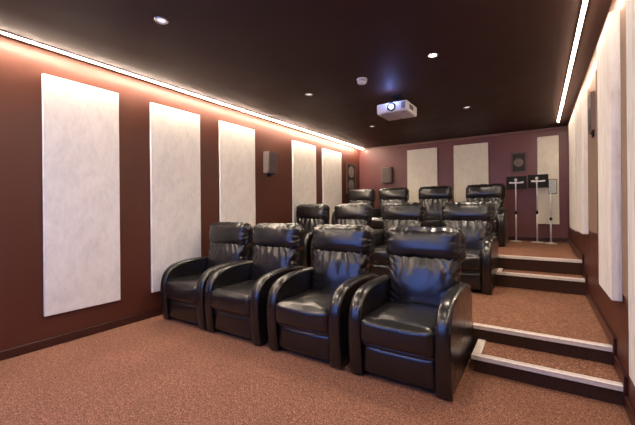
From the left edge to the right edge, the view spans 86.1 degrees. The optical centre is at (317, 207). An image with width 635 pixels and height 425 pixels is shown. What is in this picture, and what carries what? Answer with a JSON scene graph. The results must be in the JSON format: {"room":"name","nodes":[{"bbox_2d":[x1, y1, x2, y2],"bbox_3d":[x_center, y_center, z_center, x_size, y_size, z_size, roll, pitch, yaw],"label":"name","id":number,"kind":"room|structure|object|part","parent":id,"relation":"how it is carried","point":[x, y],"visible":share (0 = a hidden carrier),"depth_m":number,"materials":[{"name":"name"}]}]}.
{"room":"home theater","nodes":[
{"label":"home theater","id":0,"kind":"room"},
{"bbox_2d":[0,37,359,350],"bbox_3d":[-1.173,-0.090,4.920,0.100,2.600,8.060,-1,0,33],"label":"wall","id":1,"kind":"structure","parent":0,"point":[23,321],"depth_m":3.49,"materials":[{"name":"brown paint"}]},
{"bbox_2d":[0,308,161,360],"bbox_3d":[-1.115,0.892,4.888,0.018,0.636,7.860,-1,0,33],"label":"baseboard","id":2,"kind":"structure","parent":1,"relation":"attached to","point":[30,347],"depth_m":3.13,"materials":[{"name":"brown wood"}]},
{"bbox_2d":[42,73,120,316],"bbox_3d":[-2.206,-0.112,3.208,0.038,2.108,0.635,-1,0,33],"label":"acoustic panel","id":3,"kind":"object","parent":1,"relation":"attached to","point":[81,185],"visible":1,"depth_m":3.15,"materials":[{"name":"fabric"}]},
{"bbox_2d":[149,102,200,292],"bbox_3d":[-1.669,-0.116,4.031,0.038,2.108,0.650,-1,0,33],"label":"acoustic panel","id":4,"kind":"object","parent":1,"relation":"attached to","point":[175,184],"visible":0.78,"depth_m":3.97,"materials":[{"name":"fabric"}]},
{"bbox_2d":[219,121,255,232],"bbox_3d":[-1.133,-0.121,4.852,0.038,2.108,0.670,-1,0,33],"label":"acoustic panel","id":5,"kind":"object","parent":1,"relation":"attached to","point":[236,142],"visible":0.6,"depth_m":4.81,"materials":[{"name":"fabric"}]},
{"bbox_2d":[263,151,277,176],"bbox_3d":[-0.739,-0.691,5.397,0.114,0.385,0.247,-1,0,33],"label":"wall speaker","id":6,"kind":"object","parent":1,"relation":"attached to","point":[269,158],"visible":1,"depth_m":5.32,"materials":[{"name":"beige plastic"}]},
{"bbox_2d":[269,159,276,171],"bbox_3d":[-0.705,-0.721,5.375,0.012,0.295,0.201,0,0,33],"label":"grille","id":7,"kind":"object","parent":6,"relation":"attached to","point":[272,162],"depth_m":5.38,"materials":[{"name":"grey fabric"}]},
{"bbox_2d":[292,140,315,223],"bbox_3d":[-0.235,-0.129,6.230,0.038,2.108,0.728,-1,0,33],"label":"acoustic panel","id":8,"kind":"object","parent":1,"relation":"attached to","point":[303,154],"visible":0.6,"depth_m":6.15,"materials":[{"name":"fabric"}]},
{"bbox_2d":[322,148,341,223],"bbox_3d":[0.308,-0.134,7.061,0.038,2.108,0.754,-1,0,33],"label":"acoustic panel","id":9,"kind":"object","parent":1,"relation":"attached to","point":[331,160],"visible":0.6,"depth_m":7.00,"materials":[{"name":"fabric"}]},
{"bbox_2d":[346,163,355,192],"bbox_3d":[0.755,-0.673,7.764,0.029,0.662,0.455,-1,0,33],"label":"speaker","id":10,"kind":"object","parent":1,"relation":"attached to","point":[350,168],"visible":0.91,"depth_m":7.73},
{"bbox_2d":[348,165,354,190],"bbox_3d":[0.768,-0.667,7.794,0.017,0.624,0.384,0,0,33],"label":"grille","id":11,"kind":"object","parent":10,"relation":"attached to","point":[351,168],"depth_m":7.79,"materials":[{"name":"black fabric"}]},
{"bbox_2d":[0,0,611,148],"bbox_3d":[0.553,-1.455,3.786,4.250,0.100,8.060,-1,0,33],"label":"ceiling","id":12,"kind":"structure","parent":0,"point":[508,61],"depth_m":3.07,"materials":[{"name":"black paint"}]},
{"bbox_2d":[154,16,168,23],"bbox_3d":[-1.155,-1.385,2.513,0.100,0.010,0.100,-1,0,33],"label":"recessed light","id":13,"kind":"object","parent":12,"relation":"in","point":[161,20],"visible":1,"depth_m":2.51,"materials":[{"name":"silver metal"}]},
{"bbox_2d":[0,30,362,148],"bbox_3d":[-1.042,-1.381,4.827,0.032,0.018,7.760,-1,0,33],"label":"led strip","id":14,"kind":"object","parent":12,"relation":"attached to","point":[1,31],"visible":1,"depth_m":3.53,"materials":[{"name":"plastic"}]},
{"bbox_2d":[357,77,366,84],"bbox_3d":[0.484,-1.375,3.700,0.112,0.058,0.112,-1,0,33],"label":"smoke detector","id":15,"kind":"object","parent":12,"relation":"attached to","point":[361,80],"visible":1,"depth_m":3.66,"materials":[{"name":"white plastic"}]},
{"bbox_2d":[377,95,416,120],"bbox_3d":[1.000,-1.278,4.274,0.394,0.260,0.416,-1,0,33],"label":"projector","id":16,"kind":"object","parent":12,"relation":"hanging from","point":[403,109],"visible":1,"depth_m":4.17,"materials":[{"name":"white plastic"}]},
{"bbox_2d":[427,53,438,57],"bbox_3d":[1.063,-1.404,3.131,0.100,0.010,0.100,-1,0,33],"label":"recessed light","id":17,"kind":"object","parent":12,"relation":"in","point":[431,55],"visible":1,"depth_m":3.13,"materials":[{"name":"silver metal"}]},
{"bbox_2d":[557,0,587,121],"bbox_3d":[1.988,-1.408,2.563,0.032,0.018,7.280,-1,0,33],"label":"led strip","id":18,"kind":"object","parent":12,"relation":"attached to","point":[584,2],"visible":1,"depth_m":3.00,"materials":[{"name":"plastic"}]},
{"bbox_2d":[0,314,630,424],"bbox_3d":[0.576,1.245,3.786,4.250,0.100,8.060,-1,0,33],"label":"floor","id":19,"kind":"structure","parent":0,"point":[157,370],"depth_m":2.23,"materials":[{"name":"carpet"}]},
{"bbox_2d":[160,222,253,329],"bbox_3d":[-1.185,0.689,3.830,0.700,1.043,0.881,-1,0,33],"label":"recliner","id":20,"kind":"object","parent":19,"relation":"on","point":[183,283],"visible":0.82,"depth_m":3.77,"materials":[{"name":"black leather"}]},
{"bbox_3d":[-1.262,0.860,3.711,0.520,0.206,0.597,0,0,33],"label":"seat","id":21,"kind":"part","parent":20,"relation":"part of","materials":[{"name":"black leather"}]},
{"bbox_3d":[-1.431,0.903,4.001,0.090,0.594,0.830,0,0,33],"label":"arm","id":22,"kind":"part","parent":20,"relation":"part of","materials":[{"name":"black leather"}]},
{"bbox_3d":[-1.071,0.603,4.008,0.590,0.453,0.238,0,0,33],"label":"backrest","id":23,"kind":"part","parent":20,"relation":"part of","materials":[{"name":"black leather"}]},
{"bbox_3d":[-0.995,0.649,4.121,0.524,0.655,0.185,0,0,33],"label":"panel","id":24,"kind":"part","parent":20,"relation":"part of","materials":[{"name":"black leather"}]},
{"bbox_2d":[204,223,305,345],"bbox_3d":[-0.578,0.684,3.433,0.700,1.043,0.881,-1,0,33],"label":"recliner","id":25,"kind":"object","parent":19,"relation":"on","point":[236,294],"visible":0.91,"depth_m":3.27,"materials":[{"name":"black leather"}]},
{"bbox_3d":[-0.824,0.898,3.605,0.090,0.594,0.830,0,0,33],"label":"arm","id":26,"kind":"part","parent":25,"relation":"part of","materials":[{"name":"black leather"}]},
{"bbox_3d":[-0.655,0.855,3.314,0.520,0.206,0.597,0,0,33],"label":"seat","id":27,"kind":"part","parent":25,"relation":"part of","materials":[{"name":"black leather"}]},
{"bbox_3d":[-0.464,0.598,3.611,0.590,0.453,0.238,0,0,33],"label":"backrest","id":28,"kind":"part","parent":25,"relation":"part of","materials":[{"name":"black leather"}]},
{"bbox_3d":[-0.320,0.894,3.276,0.090,0.594,0.830,0,0,33],"label":"arm","id":29,"kind":"part","parent":25,"relation":"part of","materials":[{"name":"black leather"}]},
{"bbox_3d":[-0.388,0.643,3.725,0.524,0.655,0.185,0,0,33],"label":"panel","id":30,"kind":"part","parent":25,"relation":"part of","materials":[{"name":"black leather"}]},
{"bbox_2d":[267,224,378,368],"bbox_3d":[0.088,0.678,2.999,0.700,1.043,0.881,-1,0,33],"label":"recliner","id":31,"kind":"object","parent":19,"relation":"on","point":[308,308],"visible":0.9,"depth_m":2.82,"materials":[{"name":"black leather"}]},
{"bbox_3d":[-0.158,0.892,3.171,0.090,0.594,0.830,0,0,33],"label":"arm","id":32,"kind":"part","parent":31,"relation":"part of","materials":[{"name":"black leather"}]},
{"bbox_3d":[0.011,0.849,2.880,0.520,0.206,0.597,0,0,33],"label":"seat","id":33,"kind":"part","parent":31,"relation":"part of","materials":[{"name":"black leather"}]},
{"bbox_3d":[0.202,0.592,3.177,0.590,0.453,0.238,0,0,33],"label":"backrest","id":34,"kind":"part","parent":31,"relation":"part of","materials":[{"name":"black leather"}]},
{"bbox_3d":[0.346,0.888,2.842,0.090,0.594,0.830,0,0,33],"label":"arm","id":35,"kind":"part","parent":31,"relation":"part of","materials":[{"name":"black leather"}]},
{"bbox_3d":[0.278,0.638,3.291,0.524,0.655,0.185,0,0,33],"label":"panel","id":36,"kind":"part","parent":31,"relation":"part of","materials":[{"name":"black leather"}]},
{"bbox_2d":[348,226,472,400],"bbox_3d":[0.733,0.672,2.578,0.700,1.043,0.881,-1,0,33],"label":"recliner","id":37,"kind":"object","parent":19,"relation":"on","point":[412,324],"visible":0.99,"depth_m":2.40,"materials":[{"name":"black leather"}]},
{"bbox_3d":[0.487,0.887,2.750,0.090,0.594,0.830,0,0,33],"label":"arm","id":38,"kind":"part","parent":37,"relation":"part of","materials":[{"name":"black leather"}]},
{"bbox_3d":[0.656,0.843,2.459,0.520,0.206,0.597,0,0,33],"label":"seat","id":39,"kind":"part","parent":37,"relation":"part of","materials":[{"name":"black leather"}]},
{"bbox_3d":[0.847,0.586,2.756,0.590,0.453,0.238,0,0,33],"label":"backrest","id":40,"kind":"part","parent":37,"relation":"part of","materials":[{"name":"black leather"}]},
{"bbox_3d":[0.991,0.882,2.421,0.090,0.594,0.830,0,0,33],"label":"arm","id":41,"kind":"part","parent":37,"relation":"part of","materials":[{"name":"black leather"}]},
{"bbox_2d":[471,284,612,364],"bbox_3d":[1.522,1.069,5.238,4.050,0.236,4.392,-1,0,33],"label":"platform","id":42,"kind":"object","parent":19,"relation":"on","point":[564,324],"visible":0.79,"depth_m":2.83,"materials":[{"name":"carpet"}]},
{"bbox_2d":[296,204,329,267],"bbox_3d":[-0.234,0.455,5.536,0.700,1.043,0.881,-1,0,33],"label":"recliner","id":43,"kind":"object","parent":42,"relation":"on","point":[308,216],"visible":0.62,"depth_m":5.60,"materials":[{"name":"black leather"}]},
{"bbox_3d":[0.025,0.665,5.378,0.090,0.594,0.830,0,0,33],"label":"arm","id":44,"kind":"part","parent":43,"relation":"part of","materials":[{"name":"black leather"}]},
{"bbox_3d":[-0.120,0.369,5.714,0.590,0.453,0.238,0,0,33],"label":"backrest","id":45,"kind":"part","parent":43,"relation":"part of","materials":[{"name":"black leather"}]},
{"bbox_2d":[310,203,371,266],"bbox_3d":[0.406,0.449,5.119,0.700,1.043,0.881,-1,0,33],"label":"recliner","id":46,"kind":"object","parent":42,"relation":"on","point":[361,213],"visible":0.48,"depth_m":5.21,"materials":[{"name":"black leather"}]},
{"bbox_3d":[0.520,0.363,5.296,0.590,0.453,0.238,0,0,33],"label":"backrest","id":47,"kind":"part","parent":46,"relation":"part of","materials":[{"name":"black leather"}]},
{"bbox_2d":[372,202,425,276],"bbox_3d":[1.093,0.443,4.670,0.700,1.043,0.881,-1,0,33],"label":"recliner","id":48,"kind":"object","parent":42,"relation":"on","point":[412,214],"visible":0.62,"depth_m":4.74,"materials":[{"name":"black leather"}]},
{"bbox_3d":[0.847,0.658,4.842,0.090,0.594,0.830,0,0,33],"label":"arm","id":49,"kind":"part","parent":48,"relation":"part of","materials":[{"name":"black leather"}]},
{"bbox_3d":[1.016,0.614,4.552,0.520,0.206,0.597,0,0,33],"label":"seat","id":50,"kind":"part","parent":48,"relation":"part of","materials":[{"name":"black leather"}]},
{"bbox_3d":[1.207,0.357,4.848,0.590,0.453,0.238,0,0,33],"label":"backrest","id":51,"kind":"part","parent":48,"relation":"part of","materials":[{"name":"black leather"}]},
{"bbox_2d":[442,201,498,294],"bbox_3d":[1.809,0.437,4.203,0.700,1.043,0.881,-1,0,33],"label":"recliner","id":52,"kind":"object","parent":42,"relation":"on","point":[480,266],"visible":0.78,"depth_m":4.21,"materials":[{"name":"black leather"}]},
{"bbox_3d":[1.923,0.351,4.381,0.590,0.453,0.238,0,0,33],"label":"backrest","id":53,"kind":"part","parent":52,"relation":"part of","materials":[{"name":"black leather"}]},
{"bbox_3d":[1.732,0.608,4.084,0.520,0.206,0.597,0,0,33],"label":"seat","id":54,"kind":"part","parent":52,"relation":"part of","materials":[{"name":"black leather"}]},
{"bbox_3d":[2.067,0.647,4.046,0.090,0.594,0.830,0,0,33],"label":"arm","id":55,"kind":"part","parent":52,"relation":"part of","materials":[{"name":"black leather"}]},
{"bbox_2d":[498,240,581,274],"bbox_3d":[2.047,0.785,6.047,4.050,0.342,2.462,-1,0,33],"label":"platform","id":56,"kind":"object","parent":42,"relation":"on","point":[561,258],"visible":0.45,"depth_m":4.32,"materials":[{"name":"carpet"}]},
{"bbox_2d":[331,189,375,224],"bbox_3d":[0.801,0.114,7.127,0.700,1.043,0.881,-1,0,33],"label":"recliner","id":57,"kind":"object","parent":56,"relation":"on","point":[358,196],"visible":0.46,"depth_m":7.21,"materials":[{"name":"black leather"}]},
{"bbox_3d":[0.915,0.028,7.305,0.590,0.453,0.238,0,0,33],"label":"backrest","id":58,"kind":"part","parent":57,"relation":"part of","materials":[{"name":"black leather"}]},
{"bbox_2d":[371,187,408,231],"bbox_3d":[1.408,0.108,6.732,0.700,1.043,0.881,-1,0,33],"label":"recliner","id":59,"kind":"object","parent":56,"relation":"on","point":[386,195],"visible":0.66,"depth_m":6.81,"materials":[{"name":"black leather"}]},
{"bbox_3d":[1.162,0.323,6.903,0.090,0.594,0.830,0,0,33],"label":"arm","id":60,"kind":"part","parent":59,"relation":"part of","materials":[{"name":"black leather"}]},
{"bbox_3d":[1.331,0.279,6.613,0.520,0.206,0.597,0,0,33],"label":"seat","id":61,"kind":"part","parent":59,"relation":"part of","materials":[{"name":"black leather"}]},
{"bbox_3d":[1.522,0.022,6.910,0.590,0.453,0.238,0,0,33],"label":"backrest","id":62,"kind":"part","parent":59,"relation":"part of","materials":[{"name":"black leather"}]},
{"bbox_2d":[418,185,452,226],"bbox_3d":[2.111,0.102,6.273,0.700,1.043,0.881,-1,0,33],"label":"recliner","id":63,"kind":"object","parent":56,"relation":"on","point":[433,197],"visible":0.51,"depth_m":6.35,"materials":[{"name":"black leather"}]},
{"bbox_3d":[2.034,0.273,6.154,0.520,0.206,0.597,0,0,33],"label":"seat","id":64,"kind":"part","parent":63,"relation":"part of","materials":[{"name":"black leather"}]},
{"bbox_3d":[2.225,0.016,6.451,0.590,0.453,0.238,0,0,33],"label":"backrest","id":65,"kind":"part","parent":63,"relation":"part of","materials":[{"name":"black leather"}]},
{"bbox_2d":[466,183,507,246],"bbox_3d":[2.831,0.096,5.803,0.700,1.043,0.881,-1,0,33],"label":"recliner","id":66,"kind":"object","parent":56,"relation":"on","point":[495,193],"visible":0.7,"depth_m":5.82,"materials":[{"name":"black leather"}]},
{"bbox_3d":[2.945,0.010,5.981,0.590,0.453,0.238,0,0,33],"label":"backrest","id":67,"kind":"part","parent":66,"relation":"part of","materials":[{"name":"black leather"}]},
{"bbox_3d":[2.755,0.267,5.684,0.520,0.206,0.597,0,0,33],"label":"seat","id":68,"kind":"part","parent":66,"relation":"part of","materials":[{"name":"black leather"}]},
{"bbox_3d":[3.090,0.306,5.646,0.090,0.594,0.830,0,0,33],"label":"arm","id":69,"kind":"part","parent":66,"relation":"part of","materials":[{"name":"black leather"}]},
{"bbox_2d":[506,176,526,241],"bbox_3d":[3.605,0.021,6.150,0.255,1.180,0.211,-1,0,-6],"label":"music stand","id":70,"kind":"object","parent":56,"relation":"on","point":[515,182],"visible":0.99,"depth_m":6.13,"materials":[{"name":"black metal"}]},
{"bbox_2d":[528,174,547,242],"bbox_3d":[3.861,0.013,5.934,0.247,1.190,0.196,-1,0,-4],"label":"music stand","id":71,"kind":"object","parent":56,"relation":"on","point":[540,180],"visible":0.97,"depth_m":5.92,"materials":[{"name":"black metal"}]},
{"bbox_2d":[544,179,557,243],"bbox_3d":[3.936,0.063,5.731,0.190,1.090,0.190,-1,0,33],"label":"sign stand","id":72,"kind":"object","parent":56,"relation":"on","point":[552,183],"visible":0.99,"depth_m":5.72,"materials":[{"name":"silver metal"}]},
{"bbox_3d":[3.962,-0.358,5.721,0.120,0.250,0.020,0,0,33],"label":"sign frame","id":73,"kind":"part","parent":72,"relation":"part of","materials":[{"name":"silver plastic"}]},
{"bbox_2d":[497,268,584,294],"bbox_3d":[2.623,0.863,4.030,0.882,0.176,0.312,-1,0,33],"label":"step","id":74,"kind":"structure","parent":42,"relation":"on","point":[531,280],"depth_m":3.92,"materials":[{"name":"carpet"}]},
{"bbox_2d":[471,339,622,405],"bbox_3d":[1.573,1.125,2.388,0.852,0.124,0.352,-1,0,33],"label":"step","id":75,"kind":"structure","parent":19,"relation":"on","point":[599,381],"depth_m":2.29,"materials":[{"name":"carpet"}]},
{"bbox_2d":[359,128,567,237],"bbox_3d":[2.739,-0.124,7.120,4.050,2.600,0.100,-1,0,33],"label":"wall","id":76,"kind":"structure","parent":0,"point":[500,147],"depth_m":6.50,"materials":[{"name":"paint"}]},
{"bbox_2d":[381,167,392,182],"bbox_3d":[1.581,-0.744,7.741,0.240,0.360,0.116,-1,0,33],"label":"speaker","id":77,"kind":"object","parent":76,"relation":"attached to","point":[386,172],"visible":1,"depth_m":7.68},
{"bbox_2d":[382,168,389,181],"bbox_3d":[1.552,-0.744,7.696,0.200,0.320,0.010,0,0,33],"label":"grille","id":78,"kind":"object","parent":77,"relation":"attached to","point":[385,171],"depth_m":7.69,"materials":[{"name":"grey fabric"}]},
{"bbox_2d":[407,147,437,202],"bbox_3d":[2.264,-0.480,7.343,0.644,1.580,0.038,-1,0,33],"label":"acoustic panel","id":79,"kind":"object","parent":76,"relation":"attached to","point":[422,169],"visible":0.6,"depth_m":7.34,"materials":[{"name":"beige fabric"}]},
{"bbox_2d":[359,126,567,150],"bbox_3d":[2.692,-1.406,7.065,4.050,0.035,0.030,-1,0,33],"label":"trim","id":80,"kind":"structure","parent":76,"relation":"attached to","point":[560,127],"depth_m":6.79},
{"bbox_2d":[454,142,488,201],"bbox_3d":[3.076,-0.487,6.813,0.637,1.580,0.038,-1,0,33],"label":"acoustic panel","id":81,"kind":"object","parent":76,"relation":"attached to","point":[470,160],"visible":0.6,"depth_m":6.82,"materials":[{"name":"beige fabric"}]},
{"bbox_2d":[511,152,526,172],"bbox_3d":[3.769,-0.848,6.365,0.250,0.380,0.029,-1,0,33],"label":"speaker","id":82,"kind":"object","parent":76,"relation":"attached to","point":[518,160],"visible":1,"depth_m":6.36},
{"bbox_2d":[513,153,524,170],"bbox_3d":[3.772,-0.848,6.370,0.194,0.324,0.017,0,0,33],"label":"grille","id":83,"kind":"object","parent":82,"relation":"attached to","point":[518,158],"depth_m":6.36,"materials":[{"name":"black fabric"}]},
{"bbox_2d":[508,236,566,241],"bbox_3d":[2.713,0.579,7.070,4.014,0.078,0.018,-1,0,33],"label":"baseboard","id":84,"kind":"structure","parent":76,"relation":"attached to","point":[527,238],"depth_m":6.19,"materials":[{"name":"brown wood"}]},
{"bbox_2d":[537,135,558,223],"bbox_3d":[4.150,-0.496,6.112,0.320,1.580,0.038,-1,0,33],"label":"acoustic panel","id":85,"kind":"object","parent":76,"relation":"attached to","point":[547,146],"visible":0.87,"depth_m":6.10,"materials":[{"name":"beige fabric"}]},
{"bbox_2d":[568,0,634,410],"bbox_3d":[2.302,-0.120,2.652,0.100,2.600,8.060,-1,0,33],"label":"wall","id":86,"kind":"structure","parent":0,"point":[615,313],"depth_m":2.86,"materials":[{"name":"brown paint"}]},
{"bbox_2d":[569,108,576,230],"bbox_3d":[3.431,-0.468,4.535,0.058,1.505,0.950,-1,0,33],"label":"acoustic panel","id":87,"kind":"object","parent":86,"relation":"attached to","point":[572,124],"visible":0.68,"depth_m":4.42,"materials":[{"name":"fabric"}]},
{"bbox_2d":[575,89,588,233],"bbox_3d":[2.915,-0.473,3.743,0.058,1.485,0.660,-1,0,33],"label":"acoustic panel","id":88,"kind":"object","parent":86,"relation":"attached to","point":[581,120],"visible":0.95,"depth_m":3.48,"materials":[{"name":"fabric"}]},
{"bbox_2d":[587,71,597,233],"bbox_3d":[2.581,-0.477,3.188,0.010,1.410,0.605,-1,0,33],"label":"board","id":89,"kind":"object","parent":86,"relation":"attached to","point":[592,142],"visible":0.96,"depth_m":3.10,"materials":[{"name":"white fabric"}]},
{"bbox_2d":[587,91,595,137],"bbox_3d":[2.470,-0.829,3.064,0.034,0.385,0.248,-1,0,33],"label":"wall speaker","id":90,"kind":"object","parent":89,"relation":"attached to","point":[591,101],"visible":1,"depth_m":2.98,"materials":[{"name":"black fabric"}]},
{"bbox_2d":[588,108,590,130],"bbox_3d":[2.460,-0.859,3.071,0.004,0.295,0.206,-1,0,33],"label":"grille","id":91,"kind":"object","parent":90,"relation":"attached to","point":[589,109],"depth_m":3.06,"materials":[{"name":"grey fabric"}]},
{"bbox_2d":[567,238,634,424],"bbox_3d":[2.261,0.862,2.685,0.019,0.636,7.860,-1,0,33],"label":"baseboard","id":92,"kind":"structure","parent":86,"relation":"attached to","point":[622,375],"depth_m":2.30,"materials":[{"name":"brown wood"}]},
{"bbox_2d":[597,10,622,301],"bbox_3d":[1.974,-0.318,2.299,0.058,1.778,0.530,-1,0,33],"label":"acoustic panel","id":93,"kind":"object","parent":86,"relation":"attached to","point":[608,47],"visible":0.97,"depth_m":2.10,"materials":[{"name":"fabric"}]},
{"bbox_2d":[620,0,627,299],"bbox_3d":[1.724,-0.340,1.873,0.010,1.730,0.425,-1,0,33],"label":"board","id":94,"kind":"object","parent":86,"relation":"attached to","point":[623,6],"visible":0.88,"depth_m":1.98,"materials":[{"name":"beige fabric"}]},
{"bbox_2d":[626,0,634,385],"bbox_3d":[1.390,-0.180,1.403,0.058,2.045,0.670,-1,0,33],"label":"acoustic panel","id":95,"kind":"object","parent":86,"relation":"attached to","point":[630,4],"visible":1,"depth_m":1.62,"materials":[{"name":"fabric"}]}
]}

